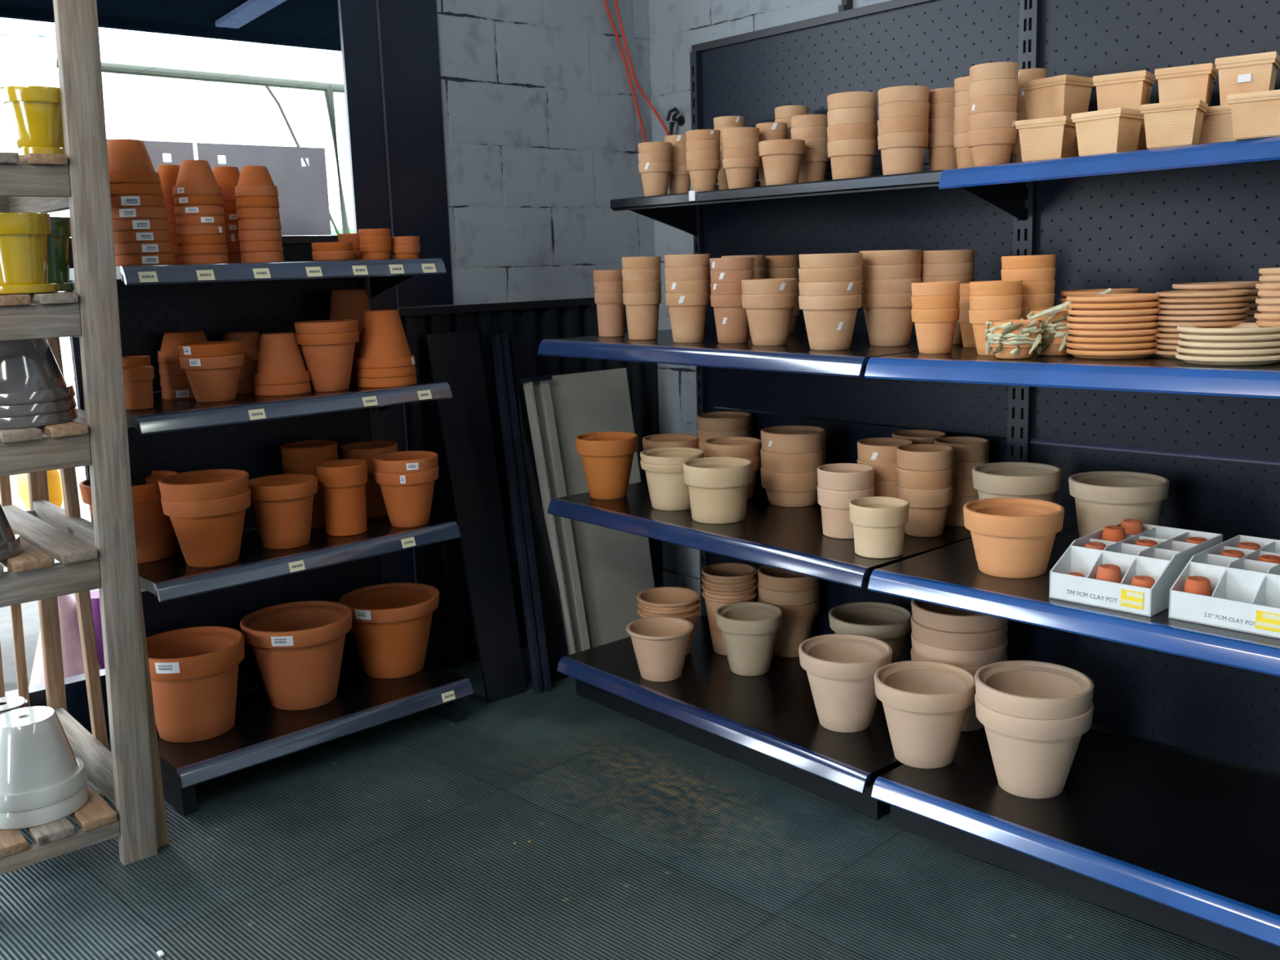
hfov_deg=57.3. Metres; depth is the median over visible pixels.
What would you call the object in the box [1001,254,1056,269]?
clay pot
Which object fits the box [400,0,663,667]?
wall
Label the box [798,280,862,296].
clay pot
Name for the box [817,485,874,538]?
clay pot
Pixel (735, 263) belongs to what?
clay pot
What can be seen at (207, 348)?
clay pot
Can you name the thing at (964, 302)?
clay pot
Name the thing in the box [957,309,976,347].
clay pot
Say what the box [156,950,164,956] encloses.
paper scrap
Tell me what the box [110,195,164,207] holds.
clay pot
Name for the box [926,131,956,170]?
clay pot
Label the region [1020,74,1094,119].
square planter
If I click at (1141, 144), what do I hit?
square planter
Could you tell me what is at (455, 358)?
metal panel
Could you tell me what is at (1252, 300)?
saucer
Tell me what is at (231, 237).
clay pot
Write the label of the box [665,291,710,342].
clay pot
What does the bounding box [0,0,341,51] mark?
ceiling
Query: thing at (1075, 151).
square planter
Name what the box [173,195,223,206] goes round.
clay pot
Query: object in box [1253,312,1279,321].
saucer
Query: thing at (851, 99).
clay pot
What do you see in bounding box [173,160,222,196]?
clay pot
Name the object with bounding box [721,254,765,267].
clay pot
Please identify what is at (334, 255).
clay pot
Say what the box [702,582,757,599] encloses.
clay pot
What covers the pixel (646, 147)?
clay pot
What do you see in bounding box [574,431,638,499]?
clay pot
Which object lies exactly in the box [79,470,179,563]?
clay pot
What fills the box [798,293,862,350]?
clay pot
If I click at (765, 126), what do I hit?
clay pot
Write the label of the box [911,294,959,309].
clay pot
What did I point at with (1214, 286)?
saucer
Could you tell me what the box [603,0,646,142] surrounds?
cord
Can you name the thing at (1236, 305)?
saucer
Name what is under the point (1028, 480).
clay pot
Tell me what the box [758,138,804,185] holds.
clay pot
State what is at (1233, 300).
saucer
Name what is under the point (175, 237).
clay pot
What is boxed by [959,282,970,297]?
clay pot
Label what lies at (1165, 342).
saucer
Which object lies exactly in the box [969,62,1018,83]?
clay pot
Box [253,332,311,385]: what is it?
clay pot
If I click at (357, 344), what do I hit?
clay pot
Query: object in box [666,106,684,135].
wall hook
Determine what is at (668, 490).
clay pot
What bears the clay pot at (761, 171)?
on the shelving unit at (768, 723)
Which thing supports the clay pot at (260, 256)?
on the shelving unit at (247, 433)
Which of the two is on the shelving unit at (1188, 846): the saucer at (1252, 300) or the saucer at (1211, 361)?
the saucer at (1211, 361)
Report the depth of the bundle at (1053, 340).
2.44 m
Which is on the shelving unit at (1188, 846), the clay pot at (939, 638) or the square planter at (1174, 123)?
the square planter at (1174, 123)
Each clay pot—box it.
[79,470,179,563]
[106,138,160,184]
[109,182,163,195]
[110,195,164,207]
[111,206,168,219]
[112,218,169,231]
[113,230,172,243]
[114,241,173,255]
[115,253,176,266]
[122,355,151,366]
[123,365,154,410]
[146,626,244,742]
[157,164,179,202]
[157,330,207,364]
[158,468,248,501]
[159,363,186,375]
[160,375,191,387]
[160,488,250,567]
[161,386,195,399]
[164,202,174,213]
[167,213,175,223]
[168,223,177,234]
[171,234,177,244]
[172,244,178,254]
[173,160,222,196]
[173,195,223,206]
[174,204,224,216]
[174,254,179,264]
[175,214,225,226]
[176,224,226,235]
[177,234,226,245]
[177,340,243,357]
[178,244,227,255]
[178,353,244,402]
[179,253,228,264]
[213,166,239,200]
[222,200,236,211]
[222,330,261,382]
[223,211,238,222]
[224,222,239,232]
[225,232,239,243]
[226,242,241,253]
[226,253,241,262]
[235,165,278,197]
[235,195,279,208]
[235,381,254,394]
[236,207,279,219]
[238,217,281,231]
[239,229,281,241]
[240,240,283,252]
[240,251,284,262]
[240,600,352,710]
[248,473,317,549]
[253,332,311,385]
[253,381,311,395]
[280,440,337,462]
[281,456,338,476]
[293,319,358,333]
[295,330,359,391]
[311,241,353,251]
[311,250,353,261]
[311,477,325,528]
[315,458,367,536]
[328,288,370,343]
[337,233,359,241]
[338,440,397,462]
[338,582,439,679]
[339,458,387,518]
[349,240,362,260]
[349,369,356,383]
[351,356,356,369]
[353,342,359,356]
[354,309,415,368]
[355,364,416,377]
[355,374,417,387]
[358,228,390,244]
[359,235,391,244]
[360,244,391,259]
[373,450,438,473]
[373,465,439,527]
[390,244,420,258]
[391,235,419,244]
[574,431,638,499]
[593,269,622,281]
[593,280,622,293]
[594,292,624,337]
[622,256,661,269]
[622,267,661,280]
[622,280,661,293]
[622,291,661,340]
[626,616,693,681]
[636,586,700,610]
[637,599,700,617]
[637,606,701,655]
[638,142,671,153]
[638,151,671,163]
[638,161,671,196]
[640,447,704,465]
[640,459,690,511]
[642,433,698,450]
[664,134,686,145]
[664,253,709,267]
[664,266,709,280]
[665,279,710,293]
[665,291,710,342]
[668,164,690,194]
[671,144,686,155]
[671,155,686,164]
[683,457,752,524]
[685,128,720,141]
[685,139,719,151]
[685,149,720,161]
[686,159,720,191]
[697,411,751,431]
[697,426,752,442]
[697,440,705,457]
[701,562,756,583]
[701,574,756,591]
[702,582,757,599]
[702,590,757,655]
[704,436,761,458]
[704,454,760,498]
[709,257,754,270]
[710,269,754,282]
[710,282,742,294]
[710,294,749,343]
[713,115,744,128]
[713,125,744,136]
[715,601,782,675]
[717,156,728,189]
[720,136,723,146]
[720,146,723,156]
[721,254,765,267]
[722,127,759,138]
[722,137,759,149]
[722,146,759,159]
[722,156,759,188]
[741,278,797,294]
[741,292,797,346]
[753,266,765,279]
[755,122,786,133]
[756,160,766,186]
[757,565,819,591]
[757,582,819,605]
[757,596,819,657]
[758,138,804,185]
[759,131,786,142]
[760,425,826,453]
[760,448,826,472]
[760,466,817,506]
[764,254,799,267]
[764,266,799,279]
[774,105,808,119]
[774,117,791,128]
[786,128,791,139]
[789,303,799,333]
[791,114,827,128]
[791,125,827,139]
[795,137,827,150]
[798,149,828,182]
[798,266,862,282]
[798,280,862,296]
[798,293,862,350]
[798,633,892,733]
[799,253,862,268]
[817,462,874,490]
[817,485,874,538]
[826,91,877,111]
[826,107,877,126]
[826,123,877,142]
[826,138,877,179]
[828,601,911,662]
[848,496,909,558]
[857,437,913,463]
[857,458,897,480]
[859,249,922,265]
[861,263,921,279]
[861,277,921,293]
[861,292,913,346]
[873,480,897,497]
[874,660,975,768]
[877,115,928,134]
[877,131,928,174]
[878,85,929,105]
[878,101,929,119]
[892,429,946,444]
[895,484,953,537]
[896,444,954,471]
[896,466,953,489]
[911,281,959,296]
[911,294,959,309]
[911,307,959,354]
[911,599,1007,632]
[911,614,1008,649]
[911,632,1008,666]
[911,648,1007,731]
[920,249,975,263]
[920,262,975,276]
[920,275,974,283]
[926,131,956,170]
[928,87,955,104]
[928,102,955,119]
[928,116,954,133]
[934,436,989,462]
[945,479,978,526]
[952,320,962,344]
[952,457,988,479]
[953,118,968,134]
[953,132,974,168]
[954,75,969,93]
[954,90,969,106]
[954,104,968,120]
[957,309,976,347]
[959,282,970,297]
[959,296,969,310]
[963,497,1064,577]
[967,127,1016,166]
[968,78,1018,98]
[968,94,1017,115]
[968,111,1017,131]
[968,293,1022,310]
[968,307,1022,355]
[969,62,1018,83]
[969,280,1022,296]
[972,462,1062,502]
[974,660,1093,719]
[974,692,1093,798]
[1000,266,1055,281]
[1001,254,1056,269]
[1010,139,1022,162]
[1015,128,1019,140]
[1016,97,1026,112]
[1017,68,1046,84]
[1017,84,1025,97]
[1017,111,1027,120]
[1021,280,1055,294]
[1021,293,1054,307]
[1021,305,1053,351]
[1067,572,1084,577]
[1068,471,1169,537]
[1084,542,1106,550]
[1095,564,1121,582]
[1101,525,1125,542]
[1120,519,1143,534]
[1130,575,1155,588]
[1135,539,1157,546]
[1182,576,1211,596]
[1186,537,1207,543]
[1221,549,1244,558]
[1236,542,1260,550]
[1257,555,1279,564]
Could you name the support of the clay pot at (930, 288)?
on the clay pot at (937, 302)
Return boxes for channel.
[489,333,551,693]
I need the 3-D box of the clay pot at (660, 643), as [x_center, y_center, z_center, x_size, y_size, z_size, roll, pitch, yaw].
[0.062,0.513,3.522,0.202,0.153,0.202,4,12,26]
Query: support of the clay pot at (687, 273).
on the clay pot at (680, 286)
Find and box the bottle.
[89,591,104,669]
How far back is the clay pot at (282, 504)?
3.19 m
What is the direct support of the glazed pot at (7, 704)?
on the wooden rack
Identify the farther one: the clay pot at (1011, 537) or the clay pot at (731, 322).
the clay pot at (731, 322)
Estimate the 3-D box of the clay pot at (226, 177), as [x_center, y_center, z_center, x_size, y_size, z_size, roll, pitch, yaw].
[-1.110,-0.795,3.153,0.104,0.091,0.104,-2,11,0]
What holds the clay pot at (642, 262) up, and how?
on the clay pot at (637, 274)
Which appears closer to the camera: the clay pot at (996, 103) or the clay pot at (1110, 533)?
the clay pot at (1110, 533)
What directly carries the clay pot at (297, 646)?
on the shelving unit at (247, 433)
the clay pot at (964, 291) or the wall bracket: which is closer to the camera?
the clay pot at (964, 291)
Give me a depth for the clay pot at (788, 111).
3.37 m
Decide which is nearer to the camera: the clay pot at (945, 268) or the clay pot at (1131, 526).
the clay pot at (1131, 526)
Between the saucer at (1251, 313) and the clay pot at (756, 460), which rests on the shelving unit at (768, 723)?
the clay pot at (756, 460)
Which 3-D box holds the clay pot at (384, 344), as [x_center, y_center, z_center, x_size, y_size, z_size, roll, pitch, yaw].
[-0.735,-0.406,3.358,0.172,0.158,0.172,-4,11,-12]
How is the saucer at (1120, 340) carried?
on the saucer at (1144, 346)
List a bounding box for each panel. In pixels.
[424,330,526,702]
[508,336,568,682]
[519,368,654,655]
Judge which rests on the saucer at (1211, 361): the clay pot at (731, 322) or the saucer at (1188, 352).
the saucer at (1188, 352)
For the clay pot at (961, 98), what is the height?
0.090 m
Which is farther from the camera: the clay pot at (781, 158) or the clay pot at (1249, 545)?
the clay pot at (781, 158)
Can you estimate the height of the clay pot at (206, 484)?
0.185 m
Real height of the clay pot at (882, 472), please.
0.131 m
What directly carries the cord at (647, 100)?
attached to the wall hook
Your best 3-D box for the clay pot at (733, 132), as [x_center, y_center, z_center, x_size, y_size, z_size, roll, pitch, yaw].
[0.283,-0.939,3.285,0.103,0.086,0.103,9,15,44]
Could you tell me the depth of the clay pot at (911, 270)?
2.84 m
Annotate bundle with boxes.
[983,301,1073,359]
[1026,288,1112,355]
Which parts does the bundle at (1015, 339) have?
pot, pot, pot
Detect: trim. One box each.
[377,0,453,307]
[398,297,596,316]
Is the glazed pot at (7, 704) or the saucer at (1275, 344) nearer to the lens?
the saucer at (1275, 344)
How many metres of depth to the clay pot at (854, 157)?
2.97 m
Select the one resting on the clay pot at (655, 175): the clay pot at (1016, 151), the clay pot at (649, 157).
the clay pot at (649, 157)
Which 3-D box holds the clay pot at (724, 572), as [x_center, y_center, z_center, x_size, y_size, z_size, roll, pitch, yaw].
[0.284,0.376,3.710,0.175,0.192,0.175,-1,11,1]
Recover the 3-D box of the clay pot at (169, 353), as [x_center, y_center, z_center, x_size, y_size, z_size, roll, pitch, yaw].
[-1.236,-0.363,3.188,0.146,0.080,0.146,0,11,9]
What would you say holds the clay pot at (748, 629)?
on the shelving unit at (768, 723)
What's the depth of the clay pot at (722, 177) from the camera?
3.56 m
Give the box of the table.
[0,510,98,590]
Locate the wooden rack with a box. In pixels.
[0,0,168,875]
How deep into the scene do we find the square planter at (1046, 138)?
2.57 m
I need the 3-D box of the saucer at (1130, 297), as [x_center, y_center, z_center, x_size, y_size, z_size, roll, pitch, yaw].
[0.962,-0.367,2.382,0.180,0.017,0.180,-11,14,-42]
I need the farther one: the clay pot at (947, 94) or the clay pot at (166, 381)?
the clay pot at (166, 381)
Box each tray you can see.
[1048,523,1222,617]
[1168,534,1279,639]
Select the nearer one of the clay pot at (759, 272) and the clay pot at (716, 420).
the clay pot at (759, 272)
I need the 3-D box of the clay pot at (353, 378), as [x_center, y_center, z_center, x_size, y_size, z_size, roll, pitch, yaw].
[-0.858,-0.374,3.511,0.153,0.155,0.153,0,11,9]
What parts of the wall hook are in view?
plate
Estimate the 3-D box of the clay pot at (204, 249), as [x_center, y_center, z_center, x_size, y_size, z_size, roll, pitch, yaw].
[-1.116,-0.619,2.988,0.118,0.087,0.118,9,15,44]
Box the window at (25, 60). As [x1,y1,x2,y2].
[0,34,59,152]
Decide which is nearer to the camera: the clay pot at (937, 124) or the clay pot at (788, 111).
the clay pot at (937, 124)
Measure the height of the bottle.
0.340 m
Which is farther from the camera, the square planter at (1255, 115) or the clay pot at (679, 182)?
the clay pot at (679, 182)
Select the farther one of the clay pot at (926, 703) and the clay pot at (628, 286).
the clay pot at (628, 286)
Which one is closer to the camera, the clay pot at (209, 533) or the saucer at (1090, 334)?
the saucer at (1090, 334)
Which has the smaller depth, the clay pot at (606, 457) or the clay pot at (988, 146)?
the clay pot at (988, 146)
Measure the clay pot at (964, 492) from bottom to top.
0.129 m
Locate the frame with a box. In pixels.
[56,59,350,235]
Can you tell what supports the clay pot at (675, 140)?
on the clay pot at (677, 149)
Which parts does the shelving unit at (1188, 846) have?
price rail, price rail, price rail, shelf, shelf, shelf, kick plate, price rail, panel, panel, panel, panel, panel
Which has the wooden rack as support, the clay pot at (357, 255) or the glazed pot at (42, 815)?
the glazed pot at (42, 815)
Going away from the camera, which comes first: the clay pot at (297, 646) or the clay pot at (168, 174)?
the clay pot at (168, 174)
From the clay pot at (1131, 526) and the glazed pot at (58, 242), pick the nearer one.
the clay pot at (1131, 526)
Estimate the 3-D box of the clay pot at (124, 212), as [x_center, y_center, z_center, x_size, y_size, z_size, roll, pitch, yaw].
[-1.241,-0.693,2.880,0.141,0.104,0.141,9,15,44]
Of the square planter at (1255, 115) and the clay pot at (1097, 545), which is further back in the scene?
the clay pot at (1097, 545)
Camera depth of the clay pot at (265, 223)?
3.04 m
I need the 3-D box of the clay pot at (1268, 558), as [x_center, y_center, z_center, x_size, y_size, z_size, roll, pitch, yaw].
[1.246,0.188,2.319,0.065,0.072,0.065,5,12,30]
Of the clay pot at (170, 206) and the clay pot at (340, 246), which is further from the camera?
the clay pot at (340, 246)
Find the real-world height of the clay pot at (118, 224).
0.104 m
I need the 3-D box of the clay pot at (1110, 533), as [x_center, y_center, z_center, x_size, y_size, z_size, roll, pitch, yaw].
[1.022,0.137,2.530,0.065,0.072,0.065,7,13,37]
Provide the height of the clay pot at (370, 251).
0.044 m
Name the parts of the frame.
post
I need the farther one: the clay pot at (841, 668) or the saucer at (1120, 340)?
the clay pot at (841, 668)
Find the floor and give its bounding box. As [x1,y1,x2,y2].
[0,377,1241,959]
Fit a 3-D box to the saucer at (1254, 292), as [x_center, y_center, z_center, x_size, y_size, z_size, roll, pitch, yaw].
[1.196,-0.386,2.432,0.177,0.018,0.177,-11,14,-42]
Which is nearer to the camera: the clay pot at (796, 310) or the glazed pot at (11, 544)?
the glazed pot at (11, 544)
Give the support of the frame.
on the floor
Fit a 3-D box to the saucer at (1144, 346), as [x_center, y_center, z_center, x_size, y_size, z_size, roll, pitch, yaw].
[0.968,-0.275,2.401,0.180,0.017,0.180,-11,14,-42]
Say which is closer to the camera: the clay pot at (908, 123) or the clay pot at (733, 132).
the clay pot at (908, 123)
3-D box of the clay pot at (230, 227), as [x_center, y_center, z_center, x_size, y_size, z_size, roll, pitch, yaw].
[-1.109,-0.714,3.168,0.104,0.091,0.104,4,12,26]
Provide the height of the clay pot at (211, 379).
0.120 m
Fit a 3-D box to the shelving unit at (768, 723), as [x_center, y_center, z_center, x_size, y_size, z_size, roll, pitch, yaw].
[0.363,-0.278,3.310,0.716,2.042,1.220,-11,14,-40]
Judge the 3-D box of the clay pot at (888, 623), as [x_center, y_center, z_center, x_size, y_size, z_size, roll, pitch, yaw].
[0.659,0.490,3.356,0.235,0.226,0.235,2,11,20]
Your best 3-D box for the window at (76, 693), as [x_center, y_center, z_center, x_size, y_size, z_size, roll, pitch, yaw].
[-2.654,-0.431,2.431,5.000,2.840,0.060,-11,14,-40]
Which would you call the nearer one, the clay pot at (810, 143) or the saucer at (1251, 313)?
the saucer at (1251, 313)
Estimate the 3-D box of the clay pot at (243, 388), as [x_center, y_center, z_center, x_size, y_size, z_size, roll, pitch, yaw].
[-1.113,-0.315,3.296,0.143,0.133,0.143,-3,11,-9]
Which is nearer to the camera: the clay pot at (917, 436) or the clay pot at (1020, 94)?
the clay pot at (1020, 94)
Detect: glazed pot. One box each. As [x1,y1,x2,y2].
[0,85,64,156]
[0,212,58,294]
[0,337,75,405]
[0,396,76,417]
[0,408,77,429]
[0,502,22,560]
[0,696,29,715]
[0,706,87,812]
[0,782,89,829]
[47,216,75,291]
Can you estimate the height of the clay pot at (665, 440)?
0.144 m
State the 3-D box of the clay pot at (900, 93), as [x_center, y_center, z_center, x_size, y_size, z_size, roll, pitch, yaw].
[0.647,-0.908,2.880,0.123,0.101,0.123,-5,11,-18]
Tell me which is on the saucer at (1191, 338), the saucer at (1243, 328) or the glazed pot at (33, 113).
the saucer at (1243, 328)
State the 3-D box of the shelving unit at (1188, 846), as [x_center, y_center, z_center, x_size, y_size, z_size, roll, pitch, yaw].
[1.176,-0.141,2.414,0.716,2.042,1.220,-11,14,-42]
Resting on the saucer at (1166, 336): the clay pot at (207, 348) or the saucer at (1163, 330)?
the saucer at (1163, 330)
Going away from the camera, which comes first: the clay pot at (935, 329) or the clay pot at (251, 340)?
the clay pot at (935, 329)
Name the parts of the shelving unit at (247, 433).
shelf, leg, rail, panel, panel, shelf, panel, price rail, price rail, shelf, price rail, shelf, price rail, leg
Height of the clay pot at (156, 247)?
0.104 m
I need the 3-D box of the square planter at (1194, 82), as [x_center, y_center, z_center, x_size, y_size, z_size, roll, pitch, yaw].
[1.168,-0.824,2.511,0.110,0.108,0.110,4,12,31]
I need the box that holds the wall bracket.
[838,0,853,12]
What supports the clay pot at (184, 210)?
on the clay pot at (188, 220)
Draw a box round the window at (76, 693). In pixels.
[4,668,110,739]
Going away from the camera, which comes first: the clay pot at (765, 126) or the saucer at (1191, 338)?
the saucer at (1191, 338)
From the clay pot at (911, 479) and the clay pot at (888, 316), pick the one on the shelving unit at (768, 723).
the clay pot at (888, 316)
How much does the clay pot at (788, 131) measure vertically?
0.106 m
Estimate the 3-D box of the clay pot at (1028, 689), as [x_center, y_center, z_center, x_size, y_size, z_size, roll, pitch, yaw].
[0.906,0.561,2.707,0.260,0.215,0.260,-8,12,-30]
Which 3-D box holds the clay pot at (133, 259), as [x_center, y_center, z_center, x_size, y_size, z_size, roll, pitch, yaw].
[-1.231,-0.584,2.908,0.141,0.104,0.141,4,12,26]
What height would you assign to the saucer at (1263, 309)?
0.018 m
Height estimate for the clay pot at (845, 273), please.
0.131 m
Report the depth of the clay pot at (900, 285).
2.85 m
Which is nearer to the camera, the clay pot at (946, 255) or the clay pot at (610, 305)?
the clay pot at (946, 255)
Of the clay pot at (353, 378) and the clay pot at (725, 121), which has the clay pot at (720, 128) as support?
the clay pot at (725, 121)
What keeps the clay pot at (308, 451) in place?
on the clay pot at (309, 468)
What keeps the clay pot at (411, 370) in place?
on the clay pot at (411, 380)
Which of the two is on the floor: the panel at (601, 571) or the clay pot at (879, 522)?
the panel at (601, 571)
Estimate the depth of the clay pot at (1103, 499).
2.63 m
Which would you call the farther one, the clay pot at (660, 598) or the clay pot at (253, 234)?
the clay pot at (660, 598)
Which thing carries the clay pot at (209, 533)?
on the shelving unit at (247, 433)
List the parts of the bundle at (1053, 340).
pot, pot, pot, pot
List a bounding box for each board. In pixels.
[106,138,194,172]
[195,142,331,235]
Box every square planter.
[1014,115,1075,161]
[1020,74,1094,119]
[1071,107,1143,155]
[1071,132,1079,156]
[1092,70,1155,122]
[1136,122,1146,150]
[1139,98,1208,149]
[1154,62,1217,106]
[1198,104,1236,144]
[1214,51,1279,105]
[1226,89,1279,140]
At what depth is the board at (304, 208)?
3.44 m
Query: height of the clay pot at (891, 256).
0.132 m
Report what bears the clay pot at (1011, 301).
on the clay pot at (978, 318)
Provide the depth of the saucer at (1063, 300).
2.62 m
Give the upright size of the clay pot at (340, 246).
0.027 m
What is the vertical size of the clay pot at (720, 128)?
0.114 m
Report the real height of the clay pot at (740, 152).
0.085 m
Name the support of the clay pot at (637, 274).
on the clay pot at (628, 286)
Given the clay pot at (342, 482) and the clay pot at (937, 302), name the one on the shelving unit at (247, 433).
the clay pot at (342, 482)
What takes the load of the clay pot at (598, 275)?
on the clay pot at (616, 286)
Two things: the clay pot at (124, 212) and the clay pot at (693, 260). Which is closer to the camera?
the clay pot at (124, 212)
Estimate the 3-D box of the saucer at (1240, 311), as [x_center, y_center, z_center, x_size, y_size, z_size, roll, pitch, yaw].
[1.113,-0.333,2.326,0.171,0.015,0.171,-12,14,-42]
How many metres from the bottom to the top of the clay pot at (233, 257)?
0.091 m
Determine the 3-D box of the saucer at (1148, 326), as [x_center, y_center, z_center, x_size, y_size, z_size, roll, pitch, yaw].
[0.964,-0.314,2.388,0.180,0.018,0.180,-11,13,-42]
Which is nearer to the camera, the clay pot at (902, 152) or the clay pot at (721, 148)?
the clay pot at (902, 152)
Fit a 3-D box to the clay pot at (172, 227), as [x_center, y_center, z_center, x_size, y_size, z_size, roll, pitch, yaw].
[-1.220,-0.693,3.073,0.098,0.096,0.098,-7,12,-27]
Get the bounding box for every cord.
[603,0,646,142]
[613,0,668,135]
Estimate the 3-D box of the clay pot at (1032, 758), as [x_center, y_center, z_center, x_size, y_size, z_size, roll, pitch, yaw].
[0.908,0.609,2.715,0.260,0.215,0.260,-4,11,-12]
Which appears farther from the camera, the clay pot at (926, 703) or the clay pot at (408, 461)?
the clay pot at (408, 461)
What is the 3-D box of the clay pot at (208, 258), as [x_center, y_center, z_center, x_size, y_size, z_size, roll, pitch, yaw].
[-1.116,-0.595,2.994,0.118,0.087,0.118,0,11,9]
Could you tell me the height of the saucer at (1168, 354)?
0.015 m
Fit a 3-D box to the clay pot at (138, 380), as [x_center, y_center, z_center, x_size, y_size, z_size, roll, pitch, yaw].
[-1.273,-0.232,2.956,0.096,0.104,0.096,-11,14,-40]
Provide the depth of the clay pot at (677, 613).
3.63 m
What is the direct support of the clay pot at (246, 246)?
on the clay pot at (260, 256)
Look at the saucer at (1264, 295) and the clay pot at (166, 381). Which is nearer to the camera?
the saucer at (1264, 295)
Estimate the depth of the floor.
2.69 m
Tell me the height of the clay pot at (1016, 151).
0.070 m
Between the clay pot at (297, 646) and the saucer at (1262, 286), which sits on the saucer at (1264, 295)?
the saucer at (1262, 286)
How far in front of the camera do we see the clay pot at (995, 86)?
2.63 m
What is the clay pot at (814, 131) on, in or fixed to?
on the clay pot at (810, 143)
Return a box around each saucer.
[1059,288,1140,298]
[1059,297,1067,302]
[1065,334,1159,344]
[1066,293,1161,303]
[1066,313,1161,324]
[1066,320,1159,330]
[1066,341,1160,351]
[1066,347,1160,359]
[1067,307,1162,317]
[1067,326,1160,337]
[1068,301,1163,311]
[1151,347,1179,358]
[1153,325,1232,333]
[1153,333,1181,339]
[1154,318,1249,328]
[1154,338,1179,345]
[1154,344,1179,351]
[1155,289,1251,298]
[1155,295,1251,304]
[1155,301,1248,310]
[1157,312,1248,322]
[1158,306,1249,316]
[1172,281,1262,291]
[1173,288,1258,296]
[1175,352,1279,365]
[1176,345,1279,357]
[1177,322,1279,335]
[1177,338,1279,350]
[1178,332,1279,342]
[1244,302,1258,310]
[1244,309,1260,316]
[1245,316,1257,322]
[1246,295,1261,303]
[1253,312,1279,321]
[1255,282,1279,291]
[1255,297,1279,306]
[1255,320,1279,327]
[1257,290,1279,298]
[1257,305,1279,314]
[1258,267,1279,275]
[1258,275,1279,283]
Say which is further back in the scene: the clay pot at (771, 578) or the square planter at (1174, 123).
the clay pot at (771, 578)
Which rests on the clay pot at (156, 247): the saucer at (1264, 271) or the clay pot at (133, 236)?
the clay pot at (133, 236)
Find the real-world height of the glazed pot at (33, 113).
0.140 m
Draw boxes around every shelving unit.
[64,0,473,816]
[537,0,1026,820]
[864,0,1279,959]
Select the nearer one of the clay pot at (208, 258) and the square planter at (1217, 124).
the square planter at (1217, 124)
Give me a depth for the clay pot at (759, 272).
3.36 m
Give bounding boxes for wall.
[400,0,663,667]
[648,0,1279,779]
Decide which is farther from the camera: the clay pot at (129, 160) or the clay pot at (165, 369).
the clay pot at (165, 369)
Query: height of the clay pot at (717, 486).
0.159 m
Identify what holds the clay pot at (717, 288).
on the clay pot at (731, 322)
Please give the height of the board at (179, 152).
0.254 m
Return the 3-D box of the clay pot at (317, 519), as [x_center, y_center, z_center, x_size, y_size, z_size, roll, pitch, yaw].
[-0.970,0.056,3.483,0.162,0.158,0.162,2,11,17]
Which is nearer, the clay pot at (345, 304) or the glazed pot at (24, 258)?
the glazed pot at (24, 258)
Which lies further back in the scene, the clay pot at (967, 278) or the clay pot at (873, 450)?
the clay pot at (873, 450)
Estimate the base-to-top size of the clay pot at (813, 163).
0.095 m
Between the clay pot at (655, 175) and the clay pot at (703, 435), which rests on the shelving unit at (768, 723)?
the clay pot at (655, 175)
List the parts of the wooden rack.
rail, rail, rail, rail, rail, rail, post, rail, rail, rail, rail, rail, rail, post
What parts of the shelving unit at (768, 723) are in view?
price rail, price rail, price rail, kick plate, shelf, shelf, shelf, shelf, panel, rail, panel, panel, panel, panel, leg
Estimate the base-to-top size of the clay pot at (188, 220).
0.087 m
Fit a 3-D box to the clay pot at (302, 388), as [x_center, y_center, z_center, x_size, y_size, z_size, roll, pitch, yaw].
[-0.988,-0.307,3.227,0.152,0.134,0.152,6,13,35]
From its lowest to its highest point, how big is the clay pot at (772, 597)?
0.180 m
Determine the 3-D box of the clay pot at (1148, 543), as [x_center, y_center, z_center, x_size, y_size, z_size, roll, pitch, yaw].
[1.071,0.165,2.482,0.065,0.072,0.065,-4,11,-13]
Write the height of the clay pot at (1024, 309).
0.100 m
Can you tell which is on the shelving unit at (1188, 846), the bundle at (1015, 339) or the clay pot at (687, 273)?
the bundle at (1015, 339)
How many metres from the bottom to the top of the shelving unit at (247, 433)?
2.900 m
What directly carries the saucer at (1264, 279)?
on the saucer at (1262, 286)
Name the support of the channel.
on the floor
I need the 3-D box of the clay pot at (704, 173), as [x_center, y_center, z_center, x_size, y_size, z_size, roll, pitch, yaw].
[0.186,-0.880,3.405,0.100,0.090,0.100,9,15,44]
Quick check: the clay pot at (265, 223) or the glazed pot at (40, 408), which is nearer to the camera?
the glazed pot at (40, 408)
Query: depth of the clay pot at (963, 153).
2.79 m
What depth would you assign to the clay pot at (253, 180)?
3.03 m
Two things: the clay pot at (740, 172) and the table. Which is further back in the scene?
the table
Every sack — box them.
[16,469,63,511]
[29,594,102,686]
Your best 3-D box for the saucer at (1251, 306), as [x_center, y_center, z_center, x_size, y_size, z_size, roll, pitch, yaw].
[1.204,-0.359,2.436,0.177,0.018,0.177,-11,14,-42]
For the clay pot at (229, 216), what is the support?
on the clay pot at (230, 227)
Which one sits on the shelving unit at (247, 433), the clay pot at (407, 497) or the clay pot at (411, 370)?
the clay pot at (407, 497)
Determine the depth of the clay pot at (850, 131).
2.95 m
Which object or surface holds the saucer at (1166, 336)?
on the saucer at (1165, 342)
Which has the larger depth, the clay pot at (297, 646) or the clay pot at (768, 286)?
the clay pot at (297, 646)
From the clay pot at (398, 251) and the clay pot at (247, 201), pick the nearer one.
the clay pot at (247, 201)

